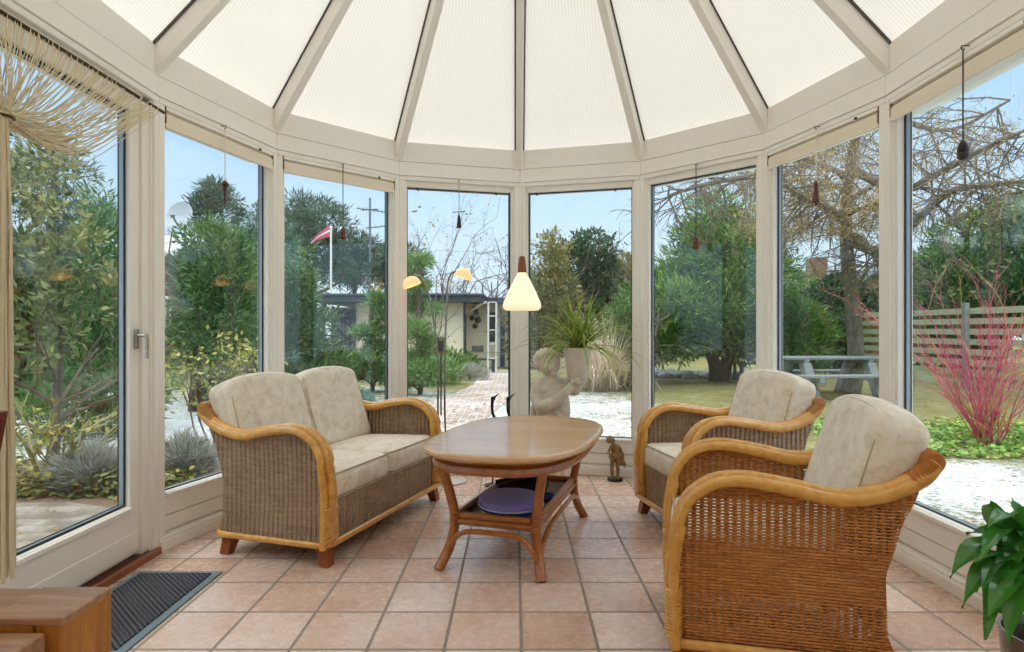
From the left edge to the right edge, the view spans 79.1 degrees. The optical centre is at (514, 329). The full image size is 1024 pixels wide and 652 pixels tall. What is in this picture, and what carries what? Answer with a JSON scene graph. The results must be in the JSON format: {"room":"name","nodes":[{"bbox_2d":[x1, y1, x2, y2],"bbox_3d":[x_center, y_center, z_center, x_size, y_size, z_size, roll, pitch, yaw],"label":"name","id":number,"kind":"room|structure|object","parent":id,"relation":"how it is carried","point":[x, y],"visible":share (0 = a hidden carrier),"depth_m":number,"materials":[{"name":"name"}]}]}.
{"room":"sunroom","nodes":[
{"label":"sunroom","id":0,"kind":"room"},
{"bbox_2d":[0,0,1023,195],"bbox_3d":[0.036,-2.321,1.397,4.389,2.337,7.995,0,0,0],"label":"ceiling","id":1,"kind":"structure","parent":0,"point":[407,90],"depth_m":4.15,"materials":[{"name":"white paint"}]},
{"bbox_2d":[221,125,228,203],"bbox_3d":[-1.703,-0.959,3.618,0.068,0.471,0.051,0,0,-15],"label":"ornament","id":2,"kind":"object","parent":1,"relation":"hanging from","point":[224,183],"visible":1,"depth_m":3.62,"materials":[{"name":"black metal"}]},
{"bbox_2d":[503,0,540,310],"bbox_3d":[0.036,-1.681,3.200,0.198,3.158,0.198,0,0,0],"label":"pendant lamp","id":3,"kind":"object","parent":1,"relation":"hanging from","point":[521,296],"visible":1,"depth_m":3.17,"materials":[{"name":"beige"}]},
{"bbox_2d":[812,126,819,204],"bbox_3d":[1.775,-0.962,3.629,0.072,0.466,0.046,0,0,0],"label":"ornament","id":4,"kind":"object","parent":1,"relation":"hanging from","point":[815,199],"visible":1,"depth_m":3.63,"materials":[{"name":"black metal"}]},
{"bbox_2d":[956,45,969,159],"bbox_3d":[1.891,-0.954,2.599,0.073,0.482,0.046,0,0,0],"label":"ornament","id":5,"kind":"object","parent":1,"relation":"hanging from","point":[963,153],"visible":1,"depth_m":2.60,"materials":[{"name":"black metal"}]},
{"bbox_2d":[109,474,1000,651],"bbox_3d":[0.036,1.180,1.245,3.979,0.060,7.890,0,0,0],"label":"floor","id":6,"kind":"structure","parent":0,"point":[383,591],"depth_m":2.70,"materials":[{"name":"tile"}]},
{"bbox_2d":[0,587,111,651],"bbox_3d":[-1.130,0.778,0.552,0.982,0.743,0.867,0,0,0],"label":"side table","id":7,"kind":"object","parent":6,"relation":"on","point":[45,619],"visible":1,"depth_m":0.91,"materials":[{"name":"brown wood"}]},
{"bbox_2d":[0,7,161,588],"bbox_3d":[-1.885,-0.016,2.658,0.153,2.332,1.075,0,0,0],"label":"door","id":8,"kind":"structure","parent":6,"relation":"on","point":[98,550],"depth_m":3.01,"materials":[{"name":"white paint"}]},
{"bbox_2d":[0,9,164,584],"bbox_3d":[-1.769,-0.126,2.210,0.083,1.992,1.920,0,0,0],"label":"curtain","id":9,"kind":"object","parent":8,"relation":"hanging from","point":[12,120],"visible":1,"depth_m":2.21,"materials":[{"name":"beige fabric"}]},
{"bbox_2d":[149,100,164,549],"bbox_3d":[-1.889,-0.016,3.208,0.123,2.332,0.116,0,0,0],"label":"post","id":10,"kind":"object","parent":6,"relation":"on","point":[157,123],"visible":0.39,"depth_m":3.17,"materials":[{"name":"white paint"}]},
{"bbox_2d":[111,571,222,651],"bbox_3d":[-1.585,1.143,2.560,0.400,0.014,0.760,0,0,0],"label":"door mat","id":11,"kind":"object","parent":6,"relation":"on","point":[141,602],"visible":0.74,"depth_m":2.61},
{"bbox_2d":[159,510,237,551],"bbox_3d":[-1.731,1.113,3.677,0.066,0.075,0.990,0,0,15],"label":"baseboard","id":12,"kind":"structure","parent":6,"relation":"on","point":[184,533],"depth_m":3.40,"materials":[{"name":"white paint"}]},
{"bbox_2d":[165,113,268,531],"bbox_3d":[-1.767,-0.016,3.683,0.092,2.332,0.892,0,0,15],"label":"window","id":13,"kind":"structure","parent":6,"relation":"on","point":[188,501],"depth_m":3.65,"materials":[{"name":"white paint"}]},
{"bbox_2d":[165,106,273,169],"bbox_3d":[-1.732,-1.113,3.674,0.076,0.113,0.888,0,0,15],"label":"roller blind","id":14,"kind":"object","parent":13,"relation":"attached to","point":[172,123],"visible":0.81,"depth_m":3.59,"materials":[{"name":"fabric"}]},
{"bbox_2d":[269,153,282,371],"bbox_3d":[-1.633,-0.016,4.163,0.126,2.332,0.132,0,0,30],"label":"post","id":15,"kind":"object","parent":6,"relation":"on","point":[275,175],"visible":0.34,"depth_m":4.13,"materials":[{"name":"white paint"}]},
{"bbox_2d":[197,366,441,567],"bbox_3d":[-1.076,0.694,3.717,0.824,0.911,1.373,0,0,18],"label":"wicker sofa","id":16,"kind":"object","parent":6,"relation":"on","point":[302,446],"visible":0.94,"depth_m":3.24,"materials":[{"name":"wicker"}]},
{"bbox_2d":[209,372,312,428],"bbox_3d":[-1.408,0.501,3.504,0.298,0.524,0.609,0,0,18],"label":"cushion","id":17,"kind":"object","parent":16,"relation":"on","point":[253,400],"depth_m":3.40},
{"bbox_2d":[295,366,369,444],"bbox_3d":[-1.224,0.501,4.083,0.298,0.524,0.609,0,0,18],"label":"cushion","id":18,"kind":"object","parent":16,"relation":"on","point":[337,409],"depth_m":4.00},
{"bbox_2d":[332,450,387,496],"bbox_3d":[-1.100,0.787,3.406,0.628,0.189,0.618,0,0,18],"label":"seat cushion","id":19,"kind":"object","parent":16,"relation":"on","point":[355,473],"depth_m":3.34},
{"bbox_2d":[330,434,429,471],"bbox_3d":[-0.916,0.787,3.986,0.628,0.189,0.618,0,0,18],"label":"seat cushion","id":20,"kind":"object","parent":16,"relation":"on","point":[405,452],"depth_m":3.86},
{"bbox_2d":[283,160,391,399],"bbox_3d":[-1.284,-0.016,4.520,0.092,2.332,0.892,0,0,45],"label":"window","id":21,"kind":"structure","parent":6,"relation":"on","point":[388,196],"depth_m":4.81,"materials":[{"name":"white paint"}]},
{"bbox_2d":[283,156,394,192],"bbox_3d":[-1.258,-1.113,4.494,0.076,0.113,0.888,0,0,45],"label":"roller blind","id":22,"kind":"object","parent":21,"relation":"attached to","point":[291,168],"visible":0.89,"depth_m":4.44,"materials":[{"name":"fabric"}]},
{"bbox_2d":[392,179,404,398],"bbox_3d":[-0.927,-0.016,4.869,0.132,2.332,0.126,0,0,-30],"label":"post","id":23,"kind":"object","parent":6,"relation":"on","point":[398,198],"visible":0.4,"depth_m":4.82,"materials":[{"name":"white paint"}]},
{"bbox_2d":[403,268,471,485],"bbox_3d":[-0.588,0.340,4.700,0.521,1.620,0.276,0,0,0],"label":"floor lamp","id":24,"kind":"object","parent":6,"relation":"on","point":[464,273],"visible":0.82,"depth_m":4.69,"materials":[{"name":"metal"}]},
{"bbox_2d":[405,181,512,415],"bbox_3d":[-0.446,-0.016,4.997,0.892,2.332,0.105,0,0,-15],"label":"window","id":25,"kind":"structure","parent":6,"relation":"on","point":[411,185],"depth_m":5.02,"materials":[{"name":"white paint"}]},
{"bbox_2d":[422,415,602,582],"bbox_3d":[0.030,0.863,3.400,0.865,0.606,1.379,0,0,17],"label":"coffee table","id":26,"kind":"object","parent":6,"relation":"on","point":[521,446],"depth_m":3.00,"materials":[{"name":"wood"}]},
{"bbox_2d":[478,488,543,515],"bbox_3d":[-0.020,0.857,3.133,0.332,0.072,0.370,0,0,-11],"label":"felt hat","id":27,"kind":"object","parent":26,"relation":"on","point":[499,501],"visible":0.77,"depth_m":3.02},
{"bbox_2d":[466,481,565,513],"bbox_3d":[0.030,0.929,3.400,0.410,0.012,0.880,0,0,17],"label":"shelf","id":28,"kind":"object","parent":26,"relation":"attached to","point":[554,486],"depth_m":3.34,"materials":[{"name":"wicker"}]},
{"bbox_2d":[495,477,548,492],"bbox_3d":[0.054,0.834,3.343,0.303,0.087,0.226,0,0,-9],"label":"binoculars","id":29,"kind":"object","parent":26,"relation":"on","point":[529,483],"visible":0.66,"depth_m":3.30,"materials":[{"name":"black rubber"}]},
{"bbox_2d":[513,187,525,415],"bbox_3d":[0.036,-0.016,5.127,0.132,2.332,0.126,0,0,0],"label":"post","id":30,"kind":"object","parent":6,"relation":"on","point":[519,317],"visible":0.42,"depth_m":5.07,"materials":[{"name":"white paint"}]},
{"bbox_2d":[530,347,587,475],"bbox_3d":[0.317,0.652,4.580,0.419,1.044,0.352,0,0,0],"label":"stone statue","id":31,"kind":"object","parent":6,"relation":"on","point":[549,396],"visible":0.44,"depth_m":4.51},
{"bbox_2d":[509,282,646,384],"bbox_3d":[0.502,0.037,4.569,0.985,0.746,1.090,0,0,22],"label":"potted grass plant","id":32,"kind":"object","parent":31,"relation":"on","point":[577,355],"visible":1,"depth_m":4.50,"materials":[{"name":"green plant"}]},
{"bbox_2d":[526,181,633,465],"bbox_3d":[0.518,-0.016,4.997,0.892,2.332,0.105,0,0,15],"label":"window","id":33,"kind":"structure","parent":6,"relation":"on","point":[598,454],"depth_m":4.94,"materials":[{"name":"white paint"}]},
{"bbox_2d":[578,464,632,477],"bbox_3d":[0.510,1.113,4.968,0.996,0.075,0.066,0,0,15],"label":"baseboard","id":34,"kind":"structure","parent":6,"relation":"on","point":[585,469],"depth_m":4.89,"materials":[{"name":"white paint"}]},
{"bbox_2d":[606,435,626,481],"bbox_3d":[0.771,0.977,4.735,0.135,0.345,0.124,0,0,27],"label":"bronze figurine","id":35,"kind":"object","parent":6,"relation":"on","point":[616,455],"visible":1,"depth_m":4.72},
{"bbox_2d":[634,179,646,448],"bbox_3d":[0.999,-0.016,4.869,0.132,2.332,0.126,0,0,30],"label":"post","id":36,"kind":"object","parent":6,"relation":"on","point":[640,186],"visible":0.54,"depth_m":4.82,"materials":[{"name":"white paint"}]},
{"bbox_2d":[647,157,756,410],"bbox_3d":[1.356,-0.016,4.520,0.892,2.332,0.092,0,0,45],"label":"window","id":37,"kind":"structure","parent":6,"relation":"on","point":[750,163],"depth_m":4.80,"materials":[{"name":"white paint"}]},
{"bbox_2d":[633,369,825,514],"bbox_3d":[1.244,0.694,3.679,0.874,0.911,0.744,0,0,-11],"label":"wicker armchair","id":38,"kind":"object","parent":6,"relation":"on","point":[775,408],"visible":0.62,"depth_m":3.62,"materials":[{"name":"wicker"}]},
{"bbox_2d":[644,442,682,475],"bbox_3d":[1.174,0.787,3.666,0.677,0.190,0.598,0,0,-11],"label":"seat cushion","id":39,"kind":"object","parent":38,"relation":"on","point":[659,457],"depth_m":3.69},
{"bbox_2d":[728,369,815,421],"bbox_3d":[1.515,0.501,3.733,0.298,0.524,0.588,0,0,-11],"label":"cushion","id":40,"kind":"object","parent":38,"relation":"on","point":[767,395],"depth_m":3.59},
{"bbox_2d":[757,153,771,369],"bbox_3d":[1.705,-0.016,4.163,0.126,2.332,0.132,0,0,-30],"label":"post","id":41,"kind":"object","parent":6,"relation":"on","point":[764,176],"visible":0.41,"depth_m":4.13,"materials":[{"name":"white paint"}]},
{"bbox_2d":[662,394,946,651],"bbox_3d":[0.987,0.694,2.312,0.844,0.911,0.748,0,0,13],"label":"wicker armchair","id":42,"kind":"object","parent":6,"relation":"on","point":[825,538],"visible":1,"depth_m":2.02,"materials":[{"name":"wicker"}]},
{"bbox_2d":[670,496,834,550],"bbox_3d":[0.917,0.787,2.328,0.647,0.189,0.602,0,0,13],"label":"seat cushion","id":43,"kind":"object","parent":42,"relation":"on","point":[699,541],"depth_m":2.06,"materials":[{"name":"wicker"}]},
{"bbox_2d":[803,394,929,554],"bbox_3d":[1.242,0.501,2.254,0.298,0.524,0.593,0,0,13],"label":"cushion","id":44,"kind":"object","parent":42,"relation":"on","point":[863,440],"depth_m":2.04,"materials":[{"name":"fabric"}]},
{"bbox_2d":[772,113,875,477],"bbox_3d":[1.839,-0.016,3.683,0.092,2.332,0.892,0,0,-15],"label":"window","id":45,"kind":"structure","parent":6,"relation":"on","point":[777,172],"depth_m":4.09,"materials":[{"name":"white paint"}]},
{"bbox_2d":[767,106,878,169],"bbox_3d":[1.804,-1.113,3.674,0.076,0.113,0.888,0,0,-15],"label":"roller blind","id":46,"kind":"object","parent":45,"relation":"attached to","point":[870,123],"visible":0.84,"depth_m":3.58,"materials":[{"name":"fabric"}]},
{"bbox_2d":[879,101,899,541],"bbox_3d":[1.961,-0.016,3.208,0.123,2.332,0.116,0,0,0],"label":"post","id":47,"kind":"object","parent":6,"relation":"on","point":[887,129],"visible":0.31,"depth_m":3.18,"materials":[{"name":"white paint"}]},
{"bbox_2d":[896,30,1019,577],"bbox_3d":[1.967,-0.016,2.660,0.092,2.332,1.000,0,0,0],"label":"window","id":48,"kind":"structure","parent":6,"relation":"on","point":[936,534],"depth_m":3.13,"materials":[{"name":"white paint"}]},
{"bbox_2d":[889,18,1023,121],"bbox_3d":[1.930,-1.113,2.660,0.076,0.113,0.996,0,0,0],"label":"roller blind","id":49,"kind":"object","parent":48,"relation":"attached to","point":[912,99],"visible":0.94,"depth_m":2.66,"materials":[{"name":"fabric"}]},
{"bbox_2d":[892,542,1023,620],"bbox_3d":[1.930,1.113,2.663,0.066,0.075,1.086,0,0,0],"label":"baseboard","id":50,"kind":"structure","parent":6,"relation":"on","point":[928,568],"depth_m":2.80,"materials":[{"name":"white paint"}]},
{"bbox_2d":[949,498,1023,651],"bbox_3d":[1.463,0.824,1.779,0.572,0.653,0.291,0,0,-23],"label":"peace lily","id":51,"kind":"object","parent":6,"relation":"on","point":[1000,572],"visible":1,"depth_m":1.72,"materials":[{"name":"plant"}]},
{"bbox_2d":[997,613,1023,651],"bbox_3d":[1.600,1.025,1.830,0.280,0.250,0.280,0,0,0],"label":"pot","id":52,"kind":"object","parent":6,"relation":"on","point":[1016,644],"depth_m":1.86,"materials":[{"name":"ceramic"}]},
{"label":"outside","id":53,"kind":"structure","parent":0,"visible":0},
{"bbox_2d":[14,341,1023,526],"bbox_3d":[0.000,1.250,31.000,90.000,0.001,78.000,0,0,0],"label":"lawn","id":54,"kind":"structure","parent":53,"point":[950,494],"depth_m":9.28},
{"bbox_2d":[8,230,86,415],"bbox_3d":[-8.237,-0.058,9.587,3.204,3.277,2.726,0,0,0],"label":"tree","id":55,"kind":"object","parent":54,"relation":"on","point":[18,365],"visible":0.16,"depth_m":9.37,"materials":[{"name":"green plant"}]},
{"bbox_2d":[16,502,109,548],"bbox_3d":[-3.975,1.267,2.625,4.050,0.066,3.650,0,0,0],"label":"terrace","id":56,"kind":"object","parent":54,"relation":"on","point":[34,523],"visible":0.25,"depth_m":4.08,"materials":[{"name":"concrete"}]},
{"bbox_2d":[8,122,169,402],"bbox_3d":[-7.477,-1.084,9.762,3.937,4.683,3.073,0,0,0],"label":"pine tree","id":57,"kind":"object","parent":54,"relation":"on","point":[64,215],"visible":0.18,"depth_m":9.93,"materials":[{"name":"green plant"}]},
{"bbox_2d":[14,170,189,447],"bbox_3d":[-5.059,-0.247,7.292,2.063,3.310,2.103,0,0,0],"label":"conifer tree","id":58,"kind":"object","parent":54,"relation":"on","point":[110,334],"visible":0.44,"depth_m":7.35,"materials":[{"name":"green plant"}]},
{"bbox_2d":[16,461,220,507],"bbox_3d":[-4.450,1.271,4.950,5.100,0.058,1.900,0,0,0],"label":"flower bed","id":59,"kind":"object","parent":54,"relation":"on","point":[101,501],"visible":0.06,"depth_m":4.54,"materials":[{"name":"soil"}]},
{"bbox_2d":[14,390,116,486],"bbox_3d":[-3.605,0.834,4.819,1.270,0.868,1.250,0,0,-20],"label":"shrub","id":60,"kind":"object","parent":59,"relation":"on","point":[32,450],"visible":0.74,"depth_m":4.77,"materials":[{"name":"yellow plant"}]},
{"bbox_2d":[36,432,116,494],"bbox_3d":[-3.310,1.016,4.848,0.768,0.481,0.711,0,0,0],"label":"bush","id":61,"kind":"object","parent":59,"relation":"on","point":[89,459],"visible":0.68,"depth_m":4.69,"materials":[{"name":"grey plant"}]},
{"bbox_2d":[8,128,171,461],"bbox_3d":[-4.309,-0.350,5.524,2.109,3.207,1.788,0,0,-24],"label":"leafy tree","id":62,"kind":"object","parent":59,"relation":"on","point":[60,245],"visible":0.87,"depth_m":5.58,"materials":[{"name":"green plant"}]},
{"bbox_2d":[16,462,207,500],"bbox_3d":[-3.864,1.155,4.804,2.820,0.249,0.652,0,0,0],"label":"foliage","id":63,"kind":"object","parent":59,"relation":"on","point":[20,480],"visible":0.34,"depth_m":4.65,"materials":[{"name":"green plant"}]},
{"bbox_2d":[165,422,219,482],"bbox_3d":[-2.719,1.002,5.105,0.692,0.501,0.667,0,0,0],"label":"bush","id":64,"kind":"object","parent":59,"relation":"on","point":[199,452],"visible":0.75,"depth_m":5.02,"materials":[{"name":"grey plant"}]},
{"bbox_2d":[66,236,216,370],"bbox_3d":[-12.227,-1.049,21.750,4.032,4.597,6.500,0,0,0],"label":"tree","id":65,"kind":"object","parent":54,"relation":"on","point":[167,239],"visible":0.12,"depth_m":19.00,"materials":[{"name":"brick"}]},
{"bbox_2d":[167,202,192,368],"bbox_3d":[-8.360,-0.982,15.452,0.476,4.464,0.576,0,0,-40],"label":"satellite dish","id":66,"kind":"object","parent":54,"relation":"on","point":[179,211],"visible":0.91,"depth_m":15.51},
{"bbox_2d":[165,172,248,374],"bbox_3d":[-8.527,-1.542,17.011,2.289,5.584,3.873,0,0,-21],"label":"pine tree","id":67,"kind":"object","parent":54,"relation":"on","point":[210,194],"visible":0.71,"depth_m":16.78,"materials":[{"name":"green plant"}]},
{"bbox_2d":[165,324,287,460],"bbox_3d":[-2.779,0.585,5.946,1.395,1.342,1.194,0,0,0],"label":"shrub","id":68,"kind":"object","parent":54,"relation":"on","point":[180,370],"visible":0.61,"depth_m":5.71,"materials":[{"name":"green plant"}]},
{"bbox_2d":[165,208,288,411],"bbox_3d":[-4.555,-0.342,9.626,1.960,3.184,1.907,0,0,-4],"label":"conifer tree","id":69,"kind":"object","parent":54,"relation":"on","point":[223,293],"visible":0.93,"depth_m":9.31,"materials":[{"name":"green plant"}]},
{"bbox_2d":[168,212,306,401],"bbox_3d":[-4.611,-0.358,10.792,2.039,3.579,1.956,0,0,22],"label":"conifer tree","id":70,"kind":"object","parent":54,"relation":"on","point":[286,350],"visible":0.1,"depth_m":10.78,"materials":[{"name":"green plant"}]},
{"bbox_2d":[221,200,293,251],"bbox_3d":[-8.624,-1.524,20.487,3.285,5.549,2.710,0,0,38],"label":"pine tree","id":71,"kind":"object","parent":54,"relation":"on","point":[255,204],"visible":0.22,"depth_m":19.83,"materials":[{"name":"green plant"}]},
{"bbox_2d":[256,233,361,389],"bbox_3d":[-3.912,-0.204,11.290,2.276,3.273,2.210,0,0,-16],"label":"tree","id":72,"kind":"object","parent":54,"relation":"on","point":[313,345],"visible":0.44,"depth_m":11.36,"materials":[{"name":"green plant"}]},
{"bbox_2d":[284,218,336,361],"bbox_3d":[-4.962,-0.573,13.487,2.209,4.038,2.060,0,0,-30],"label":"fir tree","id":73,"kind":"object","parent":54,"relation":"on","point":[290,242],"visible":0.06,"depth_m":13.52,"materials":[{"name":"green plant"}]},
{"bbox_2d":[254,185,367,329],"bbox_3d":[-9.218,-2.570,26.780,4.913,7.653,5.526,0,0,-36],"label":"pine","id":74,"kind":"object","parent":54,"relation":"on","point":[302,214],"visible":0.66,"depth_m":26.24,"materials":[{"name":"green plant"}]},
{"bbox_2d":[311,225,332,351],"bbox_3d":[-7.155,-1.338,23.016,0.772,5.177,0.210,0,0,-5],"label":"flagpole","id":75,"kind":"object","parent":54,"relation":"on","point":[327,232],"visible":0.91,"depth_m":22.97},
{"bbox_2d":[311,227,384,351],"bbox_3d":[-7.487,-1.885,29.806,5.575,6.286,4.214,0,0,40],"label":"pine","id":76,"kind":"object","parent":54,"relation":"on","point":[357,245],"visible":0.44,"depth_m":29.37,"materials":[{"name":"green plant"}]},
{"bbox_2d":[344,287,384,391],"bbox_3d":[-2.947,0.171,12.511,1.581,2.171,1.284,0,0,0],"label":"pine","id":77,"kind":"object","parent":54,"relation":"on","point":[370,361],"visible":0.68,"depth_m":12.43,"materials":[{"name":"green plant"}]},
{"bbox_2d":[356,198,384,289],"bbox_3d":[-6.018,-2.143,25.999,1.224,6.786,0.513,0,0,0],"label":"mast","id":78,"kind":"object","parent":54,"relation":"on","point":[363,208],"visible":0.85,"depth_m":25.97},
{"bbox_2d":[361,241,437,292],"bbox_3d":[-4.562,-1.098,23.973,3.398,4.716,3.804,0,0,0],"label":"pine","id":79,"kind":"object","parent":54,"relation":"on","point":[378,267],"visible":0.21,"depth_m":24.05,"materials":[{"name":"green plant"}]},
{"bbox_2d":[318,192,505,349],"bbox_3d":[-1.942,-1.825,16.360,6.229,6.168,5.744,0,0,-36],"label":"bare tree","id":80,"kind":"object","parent":54,"relation":"on","point":[418,235],"visible":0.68,"depth_m":16.80,"materials":[{"name":"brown plant"}]},
{"bbox_2d":[382,245,454,394],"bbox_3d":[-1.888,-0.201,11.905,1.356,2.914,1.470,0,0,-21],"label":"pine","id":81,"kind":"object","parent":54,"relation":"on","point":[419,365],"visible":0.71,"depth_m":11.85,"materials":[{"name":"green plant"}]},
{"bbox_2d":[313,293,533,366],"bbox_3d":[-2.468,0.050,21.825,7.839,2.400,4.750,0,0,0],"label":"house","id":82,"kind":"structure","parent":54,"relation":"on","point":[469,339],"depth_m":20.20,"materials":[{"name":"paint"}]},
{"bbox_2d":[408,348,468,386],"bbox_3d":[-2.087,0.880,14.189,2.075,1.056,1.423,0,0,0],"label":"bush","id":83,"kind":"object","parent":54,"relation":"on","point":[450,376],"visible":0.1,"depth_m":14.11,"materials":[{"name":"green plant"}]},
{"bbox_2d":[433,344,486,378],"bbox_3d":[-1.749,0.864,16.529,1.999,1.090,1.393,0,0,0],"label":"bush","id":84,"kind":"object","parent":54,"relation":"on","point":[462,357],"visible":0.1,"depth_m":16.36,"materials":[{"name":"green plant"}]},
{"bbox_2d":[383,197,539,297],"bbox_3d":[-3.002,-2.506,26.125,6.868,7.548,5.986,0,0,-33],"label":"bare tree","id":85,"kind":"object","parent":54,"relation":"on","point":[471,269],"visible":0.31,"depth_m":26.49,"materials":[{"name":"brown plant"}]},
{"bbox_2d":[429,370,507,431],"bbox_3d":[-0.887,1.269,12.315,1.822,0.062,14.326,0,0,6],"label":"garden path","id":86,"kind":"structure","parent":54,"relation":"on","point":[482,388],"depth_m":10.73,"materials":[{"name":"brick"}]},
{"bbox_2d":[487,301,496,373],"bbox_3d":[-0.649,0.216,17.650,0.281,2.073,0.340,0,0,0],"label":"ladder","id":87,"kind":"object","parent":86,"relation":"on","point":[488,302],"visible":0.9,"depth_m":17.65,"materials":[{"name":"paint"}]},
{"bbox_2d":[453,360,490,379],"bbox_3d":[-1.119,0.993,15.501,1.167,0.515,1.064,0,0,0],"label":"bush","id":88,"kind":"object","parent":54,"relation":"on","point":[470,369],"visible":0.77,"depth_m":15.36,"materials":[{"name":"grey plant"}]},
{"bbox_2d":[427,232,540,297],"bbox_3d":[-1.338,-1.397,24.820,5.881,5.316,5.535,0,0,-5],"label":"bare tree","id":89,"kind":"object","parent":54,"relation":"on","point":[498,284],"visible":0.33,"depth_m":24.69,"materials":[{"name":"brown plant"}]},
{"bbox_2d":[14,384,1023,532],"bbox_3d":[0.999,1.228,7.703,16.099,0.017,13.084,0,0,0],"label":"gravel","id":90,"kind":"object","parent":54,"relation":"on","point":[667,384],"visible":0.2,"depth_m":9.33,"materials":[{"name":"gravel"}]},
{"bbox_2d":[474,268,567,368],"bbox_3d":[0.771,-0.526,19.853,3.948,3.580,2.708,0,0,22],"label":"shrub","id":91,"kind":"object","parent":54,"relation":"on","point":[501,317],"visible":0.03,"depth_m":19.87,"materials":[{"name":"green plant"}]},
{"bbox_2d":[477,225,598,369],"bbox_3d":[0.824,-0.604,14.253,3.195,3.736,3.466,0,0,-9],"label":"tree","id":92,"kind":"object","parent":54,"relation":"on","point":[552,273],"visible":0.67,"depth_m":14.30,"materials":[{"name":"green plant"}]},
{"bbox_2d":[539,225,628,344],"bbox_3d":[2.236,-0.906,18.039,3.635,4.340,3.012,0,0,-37],"label":"shrub","id":93,"kind":"object","parent":54,"relation":"on","point":[592,273],"visible":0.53,"depth_m":17.65,"materials":[{"name":"green plant"}]},
{"bbox_2d":[532,307,676,393],"bbox_3d":[1.955,0.382,12.854,3.311,1.890,3.141,0,0,30],"label":"pampas grass","id":94,"kind":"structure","parent":54,"relation":"on","point":[602,377],"depth_m":12.52,"materials":[{"name":"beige plant"}]},
{"bbox_2d":[602,249,661,357],"bbox_3d":[4.669,-1.070,26.077,4.095,4.664,3.268,0,0,39],"label":"shrub","id":95,"kind":"object","parent":54,"relation":"on","point":[627,255],"visible":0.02,"depth_m":25.55,"materials":[{"name":"green plant"}]},
{"bbox_2d":[595,294,683,388],"bbox_3d":[2.422,0.224,13.264,2.231,2.080,2.203,0,0,0],"label":"shrub","id":96,"kind":"object","parent":54,"relation":"on","point":[626,311],"visible":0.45,"depth_m":13.07,"materials":[{"name":"green plant"}]},
{"bbox_2d":[603,181,807,381],"bbox_3d":[4.786,-1.167,15.209,5.919,4.950,4.520,0,0,0],"label":"juniper tree","id":97,"kind":"object","parent":54,"relation":"on","point":[703,299],"visible":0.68,"depth_m":14.28,"materials":[{"name":"green plant"}]},
{"bbox_2d":[600,90,1023,393],"bbox_3d":[5.845,-2.021,11.542,7.122,6.591,7.662,0,0,24],"label":"tree","id":98,"kind":"object","parent":54,"relation":"on","point":[842,217],"visible":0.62,"depth_m":10.38,"materials":[{"name":"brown plant"}]},
{"bbox_2d":[783,246,844,312],"bbox_3d":[8.761,-0.636,18.830,3.153,3.796,2.649,0,0,7],"label":"conifer tree","id":99,"kind":"object","parent":54,"relation":"on","point":[815,281],"visible":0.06,"depth_m":18.19,"materials":[{"name":"green plant"}]},
{"bbox_2d":[783,293,846,374],"bbox_3d":[6.766,0.181,14.592,2.107,2.181,1.946,0,0,21],"label":"bush","id":100,"kind":"object","parent":54,"relation":"on","point":[809,340],"visible":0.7,"depth_m":14.15,"materials":[{"name":"green plant"}]},
{"bbox_2d":[783,356,878,397],"bbox_3d":[5.957,0.877,11.800,1.900,0.745,1.720,0,0,-5],"label":"picnic table","id":101,"kind":"object","parent":54,"relation":"on","point":[871,375],"visible":0.6,"depth_m":11.45,"materials":[{"name":"grey wood"}]},
{"bbox_2d":[791,267,878,361],"bbox_3d":[12.510,-0.426,24.120,4.986,4.020,3.858,0,0,0],"label":"tree","id":102,"kind":"object","parent":54,"relation":"on","point":[812,274],"visible":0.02,"depth_m":23.78,"materials":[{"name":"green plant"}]},
{"bbox_2d":[797,271,878,374],"bbox_3d":[8.815,-0.190,16.584,2.914,2.883,0.862,0,0,0],"label":"bush","id":103,"kind":"object","parent":54,"relation":"on","point":[812,290],"visible":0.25,"depth_m":16.44,"materials":[{"name":"green plant"}]},
{"bbox_2d":[784,257,939,356],"bbox_3d":[16.040,-0.927,28.750,7.339,4.353,6.500,0,0,0],"label":"house","id":104,"kind":"structure","parent":54,"relation":"on","point":[818,265],"depth_m":26.40,"materials":[{"name":"brick"}]},
{"bbox_2d":[812,416,1023,458],"bbox_3d":[5.902,1.196,7.104,4.711,0.208,2.380,0,0,0],"label":"foliage","id":105,"kind":"object","parent":54,"relation":"on","point":[955,429],"visible":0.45,"depth_m":6.66,"materials":[{"name":"green plant"}]},
{"bbox_2d":[822,240,1023,447],"bbox_3d":[4.900,0.160,6.750,2.332,2.230,2.250,0,0,-35],"label":"red dogwood","id":106,"kind":"object","parent":54,"relation":"on","point":[983,428],"visible":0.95,"depth_m":6.58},
{"bbox_2d":[846,303,1023,391],"bbox_3d":[9.450,0.340,13.000,0.106,1.820,8.128,0,0,-4],"label":"fence","id":107,"kind":"object","parent":54,"relation":"on","point":[965,310],"visible":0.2,"depth_m":13.19,"materials":[{"name":"grey wood"}]},
{"bbox_2d":[913,250,976,365],"bbox_3d":[12.579,-0.639,18.999,2.988,3.806,2.964,0,0,31],"label":"shrub","id":108,"kind":"object","parent":54,"relation":"on","point":[924,305],"visible":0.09,"depth_m":18.56,"materials":[{"name":"green plant"}]},
{"bbox_2d":[913,287,1022,368],"bbox_3d":[14.941,-0.359,20.308,3.554,3.776,3.262,0,0,-18],"label":"tree","id":109,"kind":"object","parent":54,"relation":"on","point":[976,347],"visible":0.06,"depth_m":20.12,"materials":[{"name":"green plant"}]},
{"bbox_2d":[913,185,1023,377],"bbox_3d":[12.459,-1.329,16.128,4.932,5.187,4.501,0,0,-36],"label":"tree","id":110,"kind":"object","parent":54,"relation":"on","point":[978,255],"visible":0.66,"depth_m":15.60,"materials":[{"name":"green plant"}]},
{"bbox_2d":[969,252,1023,335],"bbox_3d":[12.508,-0.482,13.889,3.859,3.490,2.596,0,0,-14],"label":"shrub","id":111,"kind":"object","parent":54,"relation":"on","point":[1017,274],"visible":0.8,"depth_m":14.07,"materials":[{"name":"green plant"}]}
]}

